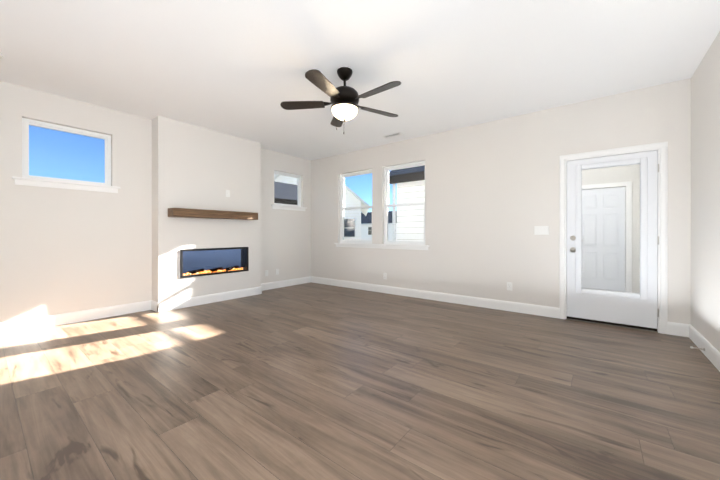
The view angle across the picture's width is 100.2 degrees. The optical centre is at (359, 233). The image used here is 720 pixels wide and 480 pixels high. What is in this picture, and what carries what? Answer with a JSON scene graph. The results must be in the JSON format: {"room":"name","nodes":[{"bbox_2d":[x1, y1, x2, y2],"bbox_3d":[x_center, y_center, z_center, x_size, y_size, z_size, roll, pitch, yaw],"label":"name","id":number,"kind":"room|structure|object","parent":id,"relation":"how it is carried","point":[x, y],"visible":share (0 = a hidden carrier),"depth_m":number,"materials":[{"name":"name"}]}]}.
{"room":"living room","nodes":[
{"label":"living room","id":0,"kind":"room"},
{"bbox_2d":[0,81,310,322],"bbox_3d":[-3.197,-0.278,4.232,0.150,2.740,6.600,0,0,38],"label":"wall","id":1,"kind":"structure","parent":0,"point":[66,250],"depth_m":3.82,"materials":[{"name":"paint"}]},
{"bbox_2d":[12,176,119,192],"bbox_3d":[-3.540,-0.587,3.688,0.110,0.084,0.950,0,0,38],"label":"window sill","id":2,"kind":"structure","parent":1,"relation":"attached to","point":[58,184],"depth_m":3.62,"materials":[{"name":"paint"}]},
{"bbox_2d":[22,118,110,185],"bbox_3d":[-3.615,-0.967,3.746,0.080,0.700,0.800,0,0,38],"label":"window","id":3,"kind":"structure","parent":1,"relation":"in","point":[26,123],"depth_m":3.66,"materials":[{"name":"plastic"}]},
{"bbox_2d":[0,300,155,335],"bbox_3d":[-4.076,1.026,2.979,0.015,0.136,3.480,0,0,38],"label":"baseboard","id":4,"kind":"structure","parent":1,"relation":"attached to","point":[10,327],"depth_m":3.68,"materials":[{"name":"paint"}]},
{"bbox_2d":[253,276,311,289],"bbox_3d":[-1.556,1.022,6.194,0.015,0.136,1.430,0,0,38],"label":"baseboard","id":5,"kind":"structure","parent":1,"relation":"attached to","point":[284,283],"depth_m":6.23,"materials":[{"name":"paint"}]},
{"bbox_2d":[274,171,300,206],"bbox_3d":[-1.561,-0.926,6.367,0.080,0.710,0.750,0,0,38],"label":"window","id":6,"kind":"structure","parent":1,"relation":"in","point":[298,177],"depth_m":6.54,"materials":[{"name":"plastic"}]},
{"bbox_2d":[271,204,306,210],"bbox_3d":[-1.486,-0.541,6.309,0.110,0.084,0.900,0,0,38],"label":"window sill","id":7,"kind":"structure","parent":1,"relation":"attached to","point":[285,207],"depth_m":6.24,"materials":[{"name":"paint"}]},
{"bbox_2d":[152,116,260,301],"bbox_3d":[-2.406,-0.279,4.915,0.249,2.740,1.630,0,0,38],"label":"wall","id":8,"kind":"structure","parent":0,"point":[195,167],"depth_m":4.64,"materials":[{"name":"paint"}]},
{"bbox_2d":[156,284,263,312],"bbox_3d":[-2.303,1.023,4.836,0.015,0.136,1.660,0,0,38],"label":"baseboard","id":9,"kind":"structure","parent":8,"relation":"attached to","point":[211,298],"depth_m":4.70,"materials":[{"name":"paint"}]},
{"bbox_2d":[168,208,257,219],"bbox_3d":[-2.249,-0.304,4.747,0.204,0.120,1.330,0,0,38],"label":"mantel shelf","id":10,"kind":"object","parent":8,"relation":"attached to","point":[193,213],"visible":1,"depth_m":4.56,"materials":[{"name":"brown wood"}]},
{"bbox_2d":[180,247,248,277],"bbox_3d":[-2.388,0.439,4.921,0.250,0.421,1.096,0,0,38],"label":"fireplace","id":11,"kind":"object","parent":8,"relation":"in","point":[202,262],"visible":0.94,"depth_m":4.92,"materials":[{"name":"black glass"}]},
{"bbox_2d":[0,282,719,479],"bbox_3d":[-0.840,1.154,2.386,6.140,0.120,6.900,0,0,38],"label":"floor","id":12,"kind":"structure","parent":0,"point":[311,381],"depth_m":2.04,"materials":[{"name":"brown wood"}]},
{"bbox_2d":[0,0,719,159],"bbox_3d":[-0.840,-1.706,2.383,6.140,0.120,6.900,0,0,38],"label":"ceiling","id":13,"kind":"structure","parent":0,"point":[239,68],"depth_m":2.79,"materials":[{"name":"paint"}]},
{"bbox_2d":[280,67,400,133],"bbox_3d":[-0.122,-1.313,3.010,1.233,0.666,1.270,0,0,38],"label":"ceiling fan","id":14,"kind":"object","parent":13,"relation":"hanging from","point":[344,102],"visible":1,"depth_m":2.95,"materials":[{"name":"brown metal"}]},
{"bbox_2d":[381,132,403,138],"bbox_3d":[0.548,-1.644,5.044,0.360,0.009,0.170,0,0,38],"label":"ceiling vent","id":15,"kind":"object","parent":13,"relation":"in","point":[397,134],"visible":0.98,"depth_m":5.03,"materials":[{"name":"metal"}]},
{"bbox_2d":[311,78,690,323],"bbox_3d":[1.243,-0.274,5.041,6.140,2.750,0.150,0,0,38],"label":"wall","id":16,"kind":"structure","parent":0,"point":[492,194],"depth_m":4.33,"materials":[{"name":"paint"}]},
{"bbox_2d":[340,169,371,243],"bbox_3d":[-0.046,-0.525,6.087,0.870,1.450,0.082,0,0,38],"label":"window","id":17,"kind":"structure","parent":16,"relation":"in","point":[342,194],"depth_m":6.25,"materials":[{"name":"plastic"}]},
{"bbox_2d":[334,243,428,249],"bbox_3d":[0.329,0.230,5.675,2.120,0.084,0.110,0,0,38],"label":"window sill","id":18,"kind":"structure","parent":16,"relation":"attached to","point":[392,246],"depth_m":5.53,"materials":[{"name":"paint"}]},
{"bbox_2d":[384,161,424,244],"bbox_3d":[0.820,-0.524,5.409,0.870,1.450,0.082,0,0,38],"label":"window","id":19,"kind":"structure","parent":16,"relation":"in","point":[386,181],"depth_m":5.52,"materials":[{"name":"plastic"}]},
{"bbox_2d":[312,276,559,318],"bbox_3d":[0.737,1.023,5.334,4.684,0.136,0.015,0,0,38],"label":"baseboard","id":20,"kind":"structure","parent":16,"relation":"attached to","point":[554,312],"depth_m":4.76,"materials":[{"name":"paint"}]},
{"bbox_2d":[507,282,511,290],"bbox_3d":[2.114,0.742,4.257,0.072,0.116,0.009,0,0,38],"label":"electrical outlet","id":21,"kind":"object","parent":16,"relation":"attached to","point":[509,285],"visible":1,"depth_m":4.25,"materials":[{"name":"plastic"}]},
{"bbox_2d":[534,226,548,234],"bbox_3d":[2.420,-0.048,4.014,0.165,0.116,0.012,0,0,38],"label":"switch plate","id":22,"kind":"object","parent":16,"relation":"attached to","point":[541,230],"visible":1,"depth_m":4.01,"materials":[{"name":"plastic"}]},
{"bbox_2d":[567,150,658,330],"bbox_3d":[2.972,0.075,3.586,0.846,2.009,0.127,0,0,38],"label":"entry door","id":23,"kind":"structure","parent":16,"relation":"in","point":[640,310],"depth_m":3.54,"materials":[{"name":"paint"}]},
{"bbox_2d":[559,141,667,333],"bbox_3d":[3.023,0.045,3.660,0.985,2.105,0.207,0,0,38],"label":"door frame","id":24,"kind":"structure","parent":16,"relation":"attached to","point":[663,146],"depth_m":3.35,"materials":[{"name":"paint"}]},
{"bbox_2d":[691,31,719,351],"bbox_3d":[1.518,-0.273,0.537,0.150,2.740,6.600,0,0,38],"label":"wall","id":25,"kind":"structure","parent":0,"point":[705,200],"depth_m":2.73,"materials":[{"name":"paint"}]},
{"bbox_2d":[684,324,719,371],"bbox_3d":[1.453,1.029,0.589,0.015,0.136,6.600,0,0,38],"label":"baseboard","id":26,"kind":"structure","parent":25,"relation":"attached to","point":[711,353],"depth_m":2.75,"materials":[{"name":"paint"}]},
{"label":"outside","id":27,"kind":"structure","parent":0,"visible":0},
{"bbox_3d":[8.152,1.499,18.591,160.000,0.350,150.000,0,0,38],"label":"ground","id":28,"kind":"structure","parent":27,"visible":0},
{"bbox_2d":[274,181,296,204],"bbox_3d":[-4.219,-0.575,13.991,4.920,3.810,4.100,0,0,38],"label":"house","id":29,"kind":"structure","parent":28,"relation":"on","point":[279,197],"depth_m":12.71,"materials":[{"name":"white"}]},
{"bbox_2d":[274,174,368,239],"bbox_3d":[-3.454,-1.937,22.745,8.020,6.510,8.650,0,0,0],"label":"house","id":30,"kind":"structure","parent":28,"relation":"on","point":[352,201],"depth_m":18.88,"materials":[{"name":"white"}]},
{"bbox_2d":[361,211,396,240],"bbox_3d":[4.006,-1.533,58.684,12.900,5.610,9.020,0,0,38],"label":"house","id":31,"kind":"structure","parent":28,"relation":"on","point":[366,220],"depth_m":55.66,"materials":[{"name":"white"}]},
{"bbox_2d":[389,165,424,240],"bbox_3d":[8.924,-1.173,8.128,14.720,5.020,8.470,0,0,38],"label":"house","id":32,"kind":"structure","parent":28,"relation":"on","point":[407,217],"depth_m":9.14,"materials":[{"name":"white"}]},
{"bbox_3d":[3.685,1.231,5.111,3.000,0.220,2.969,0,0,38],"label":"porch","id":33,"kind":"object","parent":28,"relation":"on","visible":0},
{"bbox_2d":[582,164,639,292],"bbox_3d":[4.564,-0.185,6.230,3.000,2.630,0.120,0,0,38],"label":"wall","id":34,"kind":"structure","parent":33,"relation":"on","point":[610,175],"depth_m":5.69,"materials":[{"name":"paint"}]},
{"bbox_2d":[582,187,624,291],"bbox_3d":[4.787,0.101,6.001,0.757,2.014,0.106,0,0,38],"label":"door","id":35,"kind":"structure","parent":34,"relation":"attached to","point":[590,230],"depth_m":5.97,"materials":[{"name":"paint"}]},
{"bbox_2d":[582,181,631,292],"bbox_3d":[4.770,0.062,5.979,0.935,2.115,0.020,0,0,38],"label":"door frame","id":36,"kind":"structure","parent":34,"relation":"attached to","point":[628,184],"depth_m":5.71,"materials":[{"name":"paint"}]}
]}

